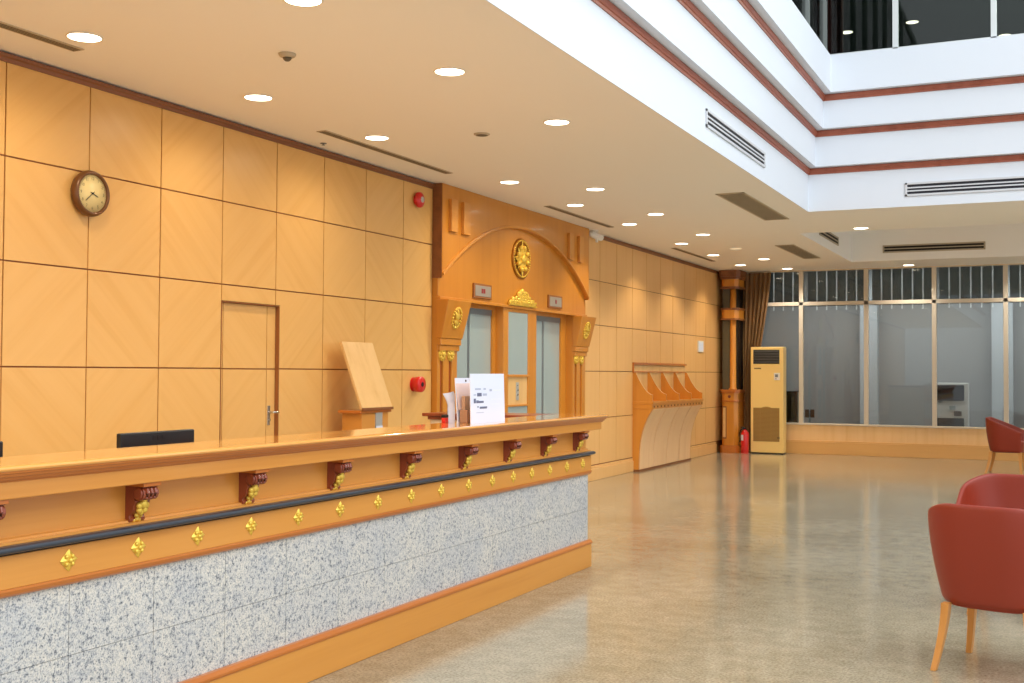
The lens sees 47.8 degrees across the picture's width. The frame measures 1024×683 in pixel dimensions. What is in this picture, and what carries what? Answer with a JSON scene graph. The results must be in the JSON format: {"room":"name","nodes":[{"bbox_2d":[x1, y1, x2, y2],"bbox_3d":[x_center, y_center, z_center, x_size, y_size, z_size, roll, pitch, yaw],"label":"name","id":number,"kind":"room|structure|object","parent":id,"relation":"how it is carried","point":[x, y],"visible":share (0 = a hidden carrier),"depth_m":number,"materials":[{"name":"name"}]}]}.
{"room":"hotel lobby","nodes":[
{"label":"hotel lobby","id":0,"kind":"room"},
{"bbox_2d":[0,60,722,465],"bbox_3d":[-2.140,0.003,8.528,0.260,3.215,27.600,0,-2,25],"label":"wall","id":1,"kind":"structure","parent":0,"point":[110,321],"depth_m":8.16,"materials":[{"name":"brown wood"}]},
{"bbox_2d":[71,170,109,216],"bbox_3d":[-2.611,-0.915,7.157,0.066,0.286,0.286,0,-2,25],"label":"wall clock","id":2,"kind":"object","parent":1,"relation":"attached to","point":[90,193],"visible":1,"depth_m":7.13,"materials":[{"name":"brown wood"}]},
{"bbox_2d":[219,301,279,439],"bbox_3d":[-1.976,0.665,8.628,0.123,1.899,0.690,0,-2,25],"label":"door","id":3,"kind":"structure","parent":1,"relation":"in","point":[249,346],"depth_m":8.66,"materials":[{"name":"brown wood"}]},
{"bbox_2d":[0,51,716,273],"bbox_3d":[-2.134,-1.578,8.240,0.034,0.046,27.000,0,-2,25],"label":"trim","id":4,"kind":"structure","parent":1,"relation":"attached to","point":[6,57],"depth_m":8.25,"materials":[{"name":"brown wood"}]},
{"bbox_2d":[410,376,425,391],"bbox_3d":[-0.878,0.400,10.781,0.106,0.148,0.148,0,-2,25],"label":"fire alarm","id":5,"kind":"object","parent":1,"relation":"attached to","point":[417,384],"visible":1,"depth_m":10.74,"materials":[{"name":"red plastic"}]},
{"bbox_2d":[414,192,424,207],"bbox_3d":[-0.866,-1.331,10.853,0.086,0.150,0.150,0,-2,25],"label":"bell","id":6,"kind":"object","parent":1,"relation":"attached to","point":[419,200],"visible":1,"depth_m":10.81,"materials":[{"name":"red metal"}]},
{"bbox_2d":[431,183,595,413],"bbox_3d":[0.109,0.132,12.871,0.266,3.213,3.931,0,-2,25],"label":"portal","id":7,"kind":"object","parent":1,"relation":"attached to","point":[510,283],"visible":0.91,"depth_m":12.58,"materials":[{"name":"brown wood"}]},
{"bbox_2d":[588,442,716,481],"bbox_3d":[-2.161,1.506,8.157,0.040,0.190,26.990,0,-2,25],"label":"baseboard","id":8,"kind":"structure","parent":1,"relation":"attached to","point":[610,469],"depth_m":15.93,"materials":[{"name":"brown wood"}]},
{"bbox_2d":[632,362,703,471],"bbox_3d":[2.388,1.101,17.456,0.309,1.545,2.567,0,-2,25],"label":"booth","id":9,"kind":"object","parent":1,"relation":"attached to","point":[666,402],"visible":1,"depth_m":17.17,"materials":[{"name":"orange wood"}]},
{"bbox_2d":[632,398,703,408],"bbox_3d":[2.390,0.936,17.461,0.308,0.105,2.565,0,-2,25],"label":"shelf","id":10,"kind":"object","parent":9,"relation":"attached to","point":[638,403],"depth_m":16.89,"materials":[{"name":"orange wood"}]},
{"bbox_2d":[698,341,703,351],"bbox_3d":[3.183,0.085,19.503,0.016,0.190,0.310,0,-2,25],"label":"wall plate","id":11,"kind":"object","parent":1,"relation":"attached to","point":[700,343],"visible":1,"depth_m":19.50,"materials":[{"name":"white plastic"}]},
{"bbox_2d":[0,0,1023,271],"bbox_3d":[4.404,-1.987,5.503,14.700,0.685,27.600,0,-2,25],"label":"ceiling","id":12,"kind":"structure","parent":0,"point":[359,69],"depth_m":8.03,"materials":[{"name":"white paint"}]},
{"bbox_2d":[0,21,83,51],"bbox_3d":[-2.900,-1.682,5.646,0.084,0.010,2.050,0,-2,25],"label":"ceiling air slot","id":13,"kind":"object","parent":12,"relation":"attached to","point":[3,25],"visible":1,"depth_m":6.31,"materials":[{"name":"beige metal"}]},
{"bbox_2d":[65,32,102,42],"bbox_3d":[-2.333,-1.660,6.309,0.196,0.009,0.196,0,-2,25],"label":"recessed light","id":14,"kind":"object","parent":12,"relation":"in","point":[84,37],"visible":1,"depth_m":6.31,"materials":[{"name":"beige"}]},
{"bbox_2d":[243,94,272,101],"bbox_3d":[-1.686,-1.620,7.682,0.196,0.009,0.196,0,-2,25],"label":"recessed light","id":15,"kind":"object","parent":12,"relation":"in","point":[251,97],"visible":1,"depth_m":7.67,"materials":[{"name":"beige"}]},
{"bbox_2d":[245,95,271,100],"bbox_3d":[-1.686,-1.619,7.682,0.177,0.001,0.177,0,-2,25],"label":"diffuser","id":16,"kind":"object","parent":15,"relation":"attached to","point":[248,97],"depth_m":7.67,"materials":[{"name":"white plastic"}]},
{"bbox_2d":[278,51,295,61],"bbox_3d":[-1.288,-1.627,6.626,0.100,0.044,0.100,0,-2,25],"label":"smoke detector","id":17,"kind":"object","parent":12,"relation":"attached to","point":[287,56],"visible":1,"depth_m":6.60,"materials":[{"name":"beige plastic"}]},
{"bbox_2d":[283,0,322,6],"bbox_3d":[-1.022,-1.669,5.655,0.196,0.009,0.196,0,-2,25],"label":"recessed light","id":18,"kind":"object","parent":12,"relation":"in","point":[299,3],"visible":1,"depth_m":5.69,"materials":[{"name":"beige"}]},
{"bbox_2d":[364,135,388,140],"bbox_3d":[-1.051,-1.582,8.983,0.196,0.009,0.196,0,-2,25],"label":"recessed light","id":19,"kind":"object","parent":12,"relation":"in","point":[369,137],"visible":1,"depth_m":8.96,"materials":[{"name":"beige"}]},
{"bbox_2d":[366,136,387,139],"bbox_3d":[-1.051,-1.581,8.983,0.177,0.001,0.177,0,-2,25],"label":"diffuser","id":20,"kind":"object","parent":19,"relation":"attached to","point":[367,137],"depth_m":9.00,"materials":[{"name":"white plastic"}]},
{"bbox_2d":[317,130,451,173],"bbox_3d":[-1.009,-1.565,9.658,0.084,0.010,2.035,0,-2,25],"label":"ceiling air slot","id":21,"kind":"object","parent":12,"relation":"attached to","point":[325,132],"visible":1,"depth_m":9.52,"materials":[{"name":"beige"}]},
{"bbox_2d":[433,67,465,76],"bbox_3d":[-0.377,-1.630,6.988,0.196,0.009,0.196,0,-2,25],"label":"recessed light","id":22,"kind":"object","parent":12,"relation":"in","point":[444,71],"visible":1,"depth_m":6.98,"materials":[{"name":"beige"}]},
{"bbox_2d":[435,69,463,75],"bbox_3d":[-0.377,-1.629,6.988,0.177,0.001,0.177,0,-2,25],"label":"diffuser","id":23,"kind":"object","parent":22,"relation":"attached to","point":[442,72],"depth_m":7.00,"materials":[{"name":"white plastic"}]},
{"bbox_2d":[474,132,489,136],"bbox_3d":[-0.230,-1.577,8.825,0.124,0.017,0.124,0,-2,25],"label":"smoke detector","id":24,"kind":"object","parent":12,"relation":"attached to","point":[479,134],"visible":1,"depth_m":8.79,"materials":[{"name":"beige plastic"}]},
{"bbox_2d":[499,180,519,183],"bbox_3d":[-0.023,-1.521,11.046,0.196,0.009,0.196,0,-2,25],"label":"recessed light","id":25,"kind":"object","parent":12,"relation":"in","point":[504,181],"visible":1,"depth_m":11.05,"materials":[{"name":"beige"}]},
{"bbox_2d":[501,181,518,183],"bbox_3d":[-0.023,-1.520,11.046,0.177,0.001,0.177,0,-2,25],"label":"diffuser","id":26,"kind":"object","parent":25,"relation":"attached to","point":[502,182],"depth_m":11.05,"materials":[{"name":"white plastic"}]},
{"bbox_2d":[543,119,569,125],"bbox_3d":[0.325,-1.589,8.383,0.196,0.009,0.196,0,-2,25],"label":"recessed light","id":27,"kind":"object","parent":12,"relation":"in","point":[553,122],"visible":1,"depth_m":8.38,"materials":[{"name":"beige"}]},
{"bbox_2d":[545,120,568,124],"bbox_3d":[0.325,-1.588,8.383,0.177,0.001,0.177,0,-2,25],"label":"diffuser","id":28,"kind":"object","parent":27,"relation":"attached to","point":[548,122],"depth_m":8.38,"materials":[{"name":"white plastic"}]},
{"bbox_2d":[566,204,583,206],"bbox_3d":[0.684,-1.478,12.536,0.196,0.009,0.196,0,-2,25],"label":"recessed light","id":29,"kind":"object","parent":12,"relation":"in","point":[569,205],"visible":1,"depth_m":12.55,"materials":[{"name":"beige"}]},
{"bbox_2d":[544,205,612,227],"bbox_3d":[0.809,-1.453,13.517,0.084,0.010,2.000,0,-2,25],"label":"ceiling air slot","id":30,"kind":"object","parent":12,"relation":"attached to","point":[550,206],"visible":1,"depth_m":13.42,"materials":[{"name":"beige metal"}]},
{"bbox_2d":[585,187,604,190],"bbox_3d":[0.823,-1.506,11.436,0.196,0.009,0.196,0,-2,25],"label":"recessed light","id":31,"kind":"object","parent":12,"relation":"in","point":[591,188],"visible":1,"depth_m":11.44,"materials":[{"name":"beige"}]},
{"bbox_2d":[586,188,603,190],"bbox_3d":[0.823,-1.505,11.435,0.177,0.001,0.177,0,-2,25],"label":"diffuser","id":32,"kind":"object","parent":31,"relation":"attached to","point":[588,189],"depth_m":11.44,"materials":[{"name":"white plastic"}]},
{"bbox_2d":[589,230,603,242],"bbox_3d":[1.077,-1.345,14.813,0.238,0.150,0.099,2,-2,-38],"label":"security camera","id":33,"kind":"object","parent":12,"relation":"attached to","point":[592,234],"visible":0.98,"depth_m":14.78,"materials":[{"name":"white plastic"}]},
{"bbox_2d":[622,223,636,225],"bbox_3d":[1.434,-1.432,14.115,0.196,0.009,0.196,0,-2,25],"label":"recessed light","id":34,"kind":"object","parent":12,"relation":"in","point":[626,224],"visible":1,"depth_m":14.13,"materials":[{"name":"beige"}]},
{"bbox_2d":[647,213,663,215],"bbox_3d":[1.643,-1.454,13.210,0.196,0.009,0.196,0,-2,25],"label":"recessed light","id":35,"kind":"object","parent":12,"relation":"in","point":[650,214],"visible":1,"depth_m":13.22,"materials":[{"name":"beige"}]},
{"bbox_2d":[671,248,714,261],"bbox_3d":[2.808,-1.329,17.758,0.084,0.010,2.160,0,-2,25],"label":"ceiling air slot","id":36,"kind":"object","parent":12,"relation":"attached to","point":[678,249],"visible":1,"depth_m":17.65,"materials":[{"name":"beige metal"}]},
{"bbox_2d":[715,192,788,220],"bbox_3d":[2.655,-1.464,12.626,0.290,0.008,2.180,0,-2,25],"label":"ceiling vent","id":37,"kind":"object","parent":12,"relation":"in","point":[742,200],"visible":1,"depth_m":12.48,"materials":[{"name":"beige metal"}]},
{"bbox_2d":[744,272,770,449],"bbox_3d":[4.359,0.356,20.546,0.490,3.160,0.079,0,-2,25],"label":"curtain","id":38,"kind":"object","parent":12,"relation":"hanging from","point":[756,285],"visible":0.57,"depth_m":20.59,"materials":[{"name":"brown fabric"}]},
{"bbox_2d":[775,244,819,258],"bbox_3d":[4.279,-1.333,17.237,0.265,0.008,2.050,0,-2,25],"label":"ceiling vent","id":39,"kind":"object","parent":12,"relation":"in","point":[793,249],"visible":1,"depth_m":17.15,"materials":[{"name":"beige metal"}]},
{"bbox_2d":[819,232,838,245],"bbox_3d":[4.636,-1.539,16.887,0.012,0.130,1.550,0,-2,25],"label":"ceiling vent","id":40,"kind":"object","parent":12,"relation":"in","point":[829,236],"visible":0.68,"depth_m":17.01,"materials":[{"name":"beige metal"}]},
{"bbox_2d":[853,227,868,229],"bbox_3d":[4.336,-1.407,14.362,0.196,0.009,0.196,0,-2,25],"label":"recessed light","id":41,"kind":"object","parent":12,"relation":"in","point":[857,228],"visible":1,"depth_m":14.38,"materials":[{"name":"beige"}]},
{"bbox_2d":[883,241,984,252],"bbox_3d":[6.628,-1.482,18.190,1.525,0.124,0.012,0,-2,25],"label":"ceiling vent","id":42,"kind":"object","parent":12,"relation":"in","point":[980,245],"visible":1,"depth_m":18.18,"materials":[{"name":"beige"}]},
{"bbox_2d":[486,0,831,211],"bbox_3d":[-0.922,-2.542,4.130,0.740,1.657,20.550,0,-2,25],"label":"wall","id":43,"kind":"structure","parent":0,"point":[581,29],"depth_m":9.08,"materials":[{"name":"white paint"}]},
{"bbox_2d":[705,108,764,167],"bbox_3d":[1.973,-1.751,10.086,0.014,0.145,2.030,0,-2,25],"label":"air vent","id":44,"kind":"object","parent":43,"relation":"in","point":[713,122],"visible":1,"depth_m":9.94,"materials":[{"name":"grey metal"}]},
{"bbox_2d":[591,0,1023,174],"bbox_3d":[4.247,-2.198,1.441,11.520,0.066,20.110,0,-2,25],"label":"trim","id":45,"kind":"structure","parent":43,"relation":"attached to","point":[607,6],"depth_m":10.60,"materials":[{"name":"brown wood"}]},
{"bbox_2d":[792,0,826,48],"bbox_3d":[-0.794,-4.663,3.773,0.080,2.568,19.900,0,-2,25],"label":"window","id":46,"kind":"structure","parent":43,"relation":"in","point":[814,12],"depth_m":12.38,"materials":[{"name":"grey glass"}]},
{"bbox_2d":[677,0,1023,136],"bbox_3d":[4.273,-2.599,1.385,11.420,0.066,20.010,0,-2,25],"label":"trim","id":47,"kind":"structure","parent":43,"relation":"attached to","point":[688,5],"depth_m":11.99,"materials":[{"name":"brown wood"}]},
{"bbox_2d":[737,0,1023,100],"bbox_3d":[4.299,-2.973,1.328,11.320,0.066,19.910,0,-2,25],"label":"trim","id":48,"kind":"structure","parent":43,"relation":"attached to","point":[745,4],"depth_m":12.06,"materials":[{"name":"brown wood"}]},
{"bbox_2d":[308,452,1023,682],"bbox_3d":[4.382,1.619,5.408,14.700,0.100,27.600,0,-2,25],"label":"floor","id":49,"kind":"structure","parent":0,"point":[718,567],"depth_m":7.23,"materials":[{"name":"beige stone"}]},
{"bbox_2d":[0,413,608,682],"bbox_3d":[-0.943,0.984,5.279,0.334,1.098,6.995,0,-2,25],"label":"reception desk","id":50,"kind":"object","parent":49,"relation":"on","point":[307,557],"depth_m":4.98,"materials":[{"name":"brown wood"}]},
{"bbox_2d":[0,413,608,472],"bbox_3d":[-0.940,0.445,5.293,0.334,0.018,6.995,0,-2,25],"label":"countertop","id":51,"kind":"structure","parent":50,"relation":"on","point":[62,459],"depth_m":4.75,"materials":[{"name":"orange wood"}]},
{"bbox_2d":[441,415,447,422],"bbox_3d":[-0.395,0.455,6.800,0.026,0.048,0.044,0,-2,25],"label":"pad","id":52,"kind":"object","parent":50,"relation":"on","point":[444,417],"visible":1,"depth_m":6.78,"materials":[{"name":"red plastic"}]},
{"bbox_2d":[443,391,454,422],"bbox_3d":[-0.374,0.388,6.825,0.047,0.184,0.118,0,-2,25],"label":"paper stack","id":53,"kind":"object","parent":50,"relation":"on","point":[450,397],"visible":1,"depth_m":6.84,"materials":[{"name":"white paper"}]},
{"bbox_2d":[455,378,469,422],"bbox_3d":[-0.245,0.350,6.901,0.079,0.264,0.270,0,-2,25],"label":"brochure holder","id":54,"kind":"object","parent":50,"relation":"on","point":[462,385],"visible":0.5,"depth_m":6.81,"materials":[{"name":"clear plastic"}]},
{"bbox_2d":[456,383,469,409],"bbox_3d":[-0.266,0.327,6.911,0.021,0.155,0.260,0,-2,25],"label":"print","id":55,"kind":"object","parent":54,"relation":"attached to","point":[462,389],"depth_m":6.83,"materials":[{"name":"pink"}]},
{"bbox_2d":[470,374,504,423],"bbox_3d":[-0.176,0.338,6.919,0.084,0.290,0.450,0,-2,25],"label":"sign","id":56,"kind":"object","parent":50,"relation":"on","point":[487,404],"visible":1,"depth_m":6.89,"materials":[{"name":"white paper"}]},
{"bbox_2d":[338,342,393,430],"bbox_3d":[-1.213,0.825,9.594,0.239,1.639,0.480,0,-2,25],"label":"lectern","id":57,"kind":"object","parent":49,"relation":"on","point":[361,360],"visible":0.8,"depth_m":9.54,"materials":[{"name":"brown wood"}]},
{"bbox_2d":[338,409,390,412],"bbox_3d":[-1.220,0.578,9.604,0.220,0.022,0.480,0,-2,25],"label":"shelf","id":58,"kind":"object","parent":57,"relation":"attached to","point":[355,410],"depth_m":9.43,"materials":[{"name":"orange wood"}]},
{"bbox_2d":[422,411,549,423],"bbox_3d":[-0.143,1.077,8.518,0.978,1.092,0.400,0,-2,25],"label":"countertop","id":59,"kind":"structure","parent":49,"relation":"on","point":[435,417],"depth_m":8.52,"materials":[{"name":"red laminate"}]},
{"bbox_2d":[719,270,745,452],"bbox_3d":[3.903,0.356,20.489,0.385,3.212,0.500,0,-2,25],"label":"column","id":60,"kind":"structure","parent":49,"relation":"on","point":[732,391],"depth_m":20.35,"materials":[{"name":"brown wood"}]},
{"bbox_2d":[739,427,748,453],"bbox_3d":[4.058,1.720,20.153,0.143,0.470,0.143,-1,-2,44],"label":"fire extinguisher","id":61,"kind":"object","parent":49,"relation":"on","point":[744,434],"visible":1,"depth_m":20.10,"materials":[{"name":"red metal"}]},
{"bbox_2d":[751,347,785,453],"bbox_3d":[4.490,1.028,20.244,0.572,1.862,0.268,0,-2,25],"label":"air conditioner","id":62,"kind":"object","parent":49,"relation":"on","point":[768,364],"visible":1,"depth_m":20.13,"materials":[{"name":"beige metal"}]},
{"bbox_2d":[753,350,778,363],"bbox_3d":[4.434,0.267,20.158,0.456,0.245,0.014,0,-2,25],"label":"grille","id":63,"kind":"object","parent":62,"relation":"attached to","point":[759,356],"depth_m":20.16,"materials":[{"name":"black plastic"}]},
{"bbox_2d":[753,407,778,441],"bbox_3d":[4.428,1.439,20.129,0.456,0.605,0.010,0,-2,25],"label":"grille","id":64,"kind":"object","parent":62,"relation":"attached to","point":[765,419],"depth_m":20.13,"materials":[{"name":"brown"}]},
{"bbox_2d":[928,503,1023,670],"bbox_3d":[2.322,1.163,5.522,0.617,0.793,0.504,-1,-2,40],"label":"armchair","id":65,"kind":"object","parent":49,"relation":"on","point":[978,551],"visible":1,"depth_m":5.37,"materials":[{"name":"red leather"}]},
{"bbox_2d":[956,473,1023,614],"bbox_3d":[2.974,1.202,6.843,0.617,0.793,0.504,-1,-2,31],"label":"armchair","id":66,"kind":"object","parent":49,"relation":"on","point":[992,489],"visible":0.34,"depth_m":7.08,"materials":[{"name":"red leather"}]},
{"bbox_2d":[984,417,1023,474],"bbox_3d":[7.040,1.480,16.491,0.504,0.793,0.617,-1,-2,30],"label":"armchair","id":67,"kind":"object","parent":49,"relation":"on","point":[1003,437],"visible":1,"depth_m":16.28,"materials":[{"name":"red leather"}]},
{"bbox_3d":[-1.510,1.169,5.267,0.665,0.720,6.500,0,-2,25],"label":"desk","id":68,"kind":"object","parent":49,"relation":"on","visible":0},
{"bbox_2d":[0,441,2,456],"bbox_3d":[-2.024,0.573,4.143,0.200,0.408,0.462,0,-2,25],"label":"computer monitor","id":69,"kind":"object","parent":68,"relation":"on","point":[1,442],"visible":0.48,"depth_m":4.34,"materials":[{"name":"black plastic"}]},
{"bbox_2d":[116,429,193,447],"bbox_3d":[-1.569,0.601,5.108,0.200,0.408,0.462,0,-2,25],"label":"computer monitor","id":70,"kind":"object","parent":68,"relation":"on","point":[134,439],"visible":0.26,"depth_m":5.08,"materials":[{"name":"black plastic"}]},
{"bbox_2d":[743,264,1004,451],"bbox_3d":[10.273,0.276,17.931,14.700,3.315,0.120,0,-2,25],"label":"wall","id":71,"kind":"structure","parent":0,"point":[949,436],"depth_m":19.67,"materials":[{"name":"brown wood"}]},
{"bbox_2d":[750,440,1018,460],"bbox_3d":[10.566,1.811,17.654,13.950,0.235,0.050,0,-2,25],"label":"baseboard","id":72,"kind":"structure","parent":71,"relation":"attached to","point":[940,451],"depth_m":19.55,"materials":[{"name":"brown wood"}]},
{"bbox_2d":[749,264,1023,429],"bbox_3d":[9.209,0.085,18.416,11.036,2.710,0.120,0,-2,25],"label":"window","id":73,"kind":"structure","parent":71,"relation":"in","point":[1005,299],"depth_m":19.69,"materials":[{"name":"beige metal"}]},
{"bbox_2d":[761,268,1023,427],"bbox_3d":[10.849,0.219,19.155,14.900,3.700,2.700,0,-2,25],"label":"wall","id":74,"kind":"structure","parent":0,"point":[831,335],"depth_m":22.15,"materials":[{"name":"grey paint"}]},
{"bbox_2d":[860,265,1013,424],"bbox_3d":[8.990,0.264,21.274,4.970,3.500,0.250,0,-2,25],"label":"trim","id":75,"kind":"structure","parent":74,"relation":"attached to","point":[997,309],"depth_m":21.22,"materials":[{"name":"grey"}]},
{"bbox_2d":[808,34,1023,211],"bbox_3d":[8.566,-2.314,10.600,11.510,1.657,0.750,0,-2,25],"label":"wall","id":76,"kind":"structure","parent":0,"point":[997,57],"depth_m":12.33,"materials":[{"name":"white paint"}]},
{"bbox_2d":[905,176,1023,196],"bbox_3d":[5.377,-1.651,11.993,2.475,0.147,0.014,0,-2,25],"label":"air vent","id":77,"kind":"object","parent":76,"relation":"in","point":[1010,183],"visible":1,"depth_m":12.26,"materials":[{"name":"grey metal"}]},
{"bbox_2d":[827,0,1023,54],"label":"window","id":78,"kind":"structure","parent":0,"point":[870,21],"depth_m":17.01,"materials":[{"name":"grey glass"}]},
{"bbox_2d":[828,0,842,53],"bbox_3d":[3.616,-3.940,12.926,0.170,1.760,0.087,0,-2,25],"label":"curtain","id":79,"kind":"object","parent":78,"relation":"hanging from","point":[835,7],"visible":0.73,"depth_m":12.91,"materials":[{"name":"black fabric"}]},
{"bbox_2d":[843,30,852,33],"bbox_3d":[5.094,-4.704,17.587,0.196,0.009,0.196,0,-2,25],"label":"recessed light","id":80,"kind":"object","parent":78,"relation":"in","point":[845,31],"visible":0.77,"depth_m":17.59,"materials":[{"name":"beige"}]},
{"bbox_2d":[905,20,918,23],"bbox_3d":[5.907,-4.713,17.060,0.196,0.009,0.196,0,-2,25],"label":"recessed light","id":81,"kind":"object","parent":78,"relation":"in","point":[909,21],"visible":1,"depth_m":17.07,"materials":[{"name":"beige"}]},
{"bbox_2d":[906,21,917,23],"bbox_3d":[5.907,-4.712,17.060,0.177,0.001,0.177,0,-2,25],"label":"diffuser","id":82,"kind":"object","parent":81,"relation":"attached to","point":[907,22],"depth_m":17.07,"materials":[{"name":"white plastic"}]},
{"bbox_3d":[10.851,2.020,19.135,14.900,0.100,2.640,0,-2,25],"label":"floor","id":83,"kind":"structure","parent":0,"visible":0},
{"bbox_2d":[786,391,798,422],"bbox_3d":[5.197,1.449,21.196,0.260,1.080,0.360,0,-2,25],"label":"base cabinet","id":84,"kind":"object","parent":83,"relation":"on","point":[792,397],"visible":0.48,"depth_m":21.06,"materials":[{"name":"black wood"}]},
{"bbox_2d":[805,409,813,422],"bbox_3d":[5.388,1.610,20.991,0.238,0.751,0.262,0,-2,25],"label":"chair","id":85,"kind":"object","parent":83,"relation":"on","point":[808,414],"visible":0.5,"depth_m":21.08,"materials":[{"name":"brown"}]},
{"bbox_2d":[937,383,969,426],"bbox_3d":[7.946,1.371,20.838,0.540,1.250,0.370,0,-2,25],"label":"air conditioner","id":86,"kind":"object","parent":83,"relation":"on","point":[952,398],"visible":0.48,"depth_m":20.68,"materials":[{"name":"white plastic"}]},
{"bbox_2d":[937,385,963,400],"bbox_3d":[7.852,0.922,20.704,0.450,0.280,0.015,0,-2,25],"label":"grille","id":87,"kind":"object","parent":86,"relation":"attached to","point":[944,392],"depth_m":20.70,"materials":[{"name":"black plastic"}]},
{"bbox_2d":[937,418,963,426],"bbox_3d":[7.844,1.657,20.683,0.455,0.570,0.020,0,-2,25],"label":"grille","id":88,"kind":"object","parent":86,"relation":"attached to","point":[959,422],"depth_m":20.68,"materials":[{"name":"grey metal"}]},
{"bbox_3d":[10.873,-1.579,19.229,14.900,0.100,2.640,0,-2,25],"label":"ceiling","id":89,"kind":"structure","parent":0,"visible":0},
{"bbox_2d":[768,272,798,310],"bbox_3d":[4.813,-0.968,20.862,0.838,0.830,0.060,0,-2,25],"label":"vertical blind","id":90,"kind":"object","parent":89,"relation":"hanging from","point":[784,286],"visible":0.39,"depth_m":20.82,"materials":[{"name":"white fabric"}]},
{"bbox_2d":[808,270,863,309],"bbox_3d":[5.737,-0.974,20.427,1.004,0.830,0.060,0,-2,25],"label":"vertical blind","id":91,"kind":"object","parent":89,"relation":"hanging from","point":[845,285],"visible":0.57,"depth_m":20.43,"materials":[{"name":"white fabric"}]},
{"bbox_2d":[872,268,931,308],"bbox_3d":[6.735,-0.980,19.956,1.004,0.830,0.060,0,-2,25],"label":"vertical blind","id":92,"kind":"object","parent":89,"relation":"hanging from","point":[909,283],"visible":0.58,"depth_m":19.95,"materials":[{"name":"white fabric"}]},
{"bbox_2d":[939,266,1002,307],"bbox_3d":[7.734,-0.986,19.486,1.004,0.830,0.060,0,-2,25],"label":"vertical blind","id":93,"kind":"object","parent":89,"relation":"hanging from","point":[954,282],"visible":0.62,"depth_m":19.49,"materials":[{"name":"white fabric"}]},
{"bbox_2d":[1010,265,1023,306],"bbox_3d":[8.733,-0.993,19.015,1.004,0.830,0.060,0,-2,25],"label":"vertical blind","id":94,"kind":"object","parent":89,"relation":"hanging from","point":[1016,271],"visible":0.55,"depth_m":19.19,"materials":[{"name":"white fabric"}]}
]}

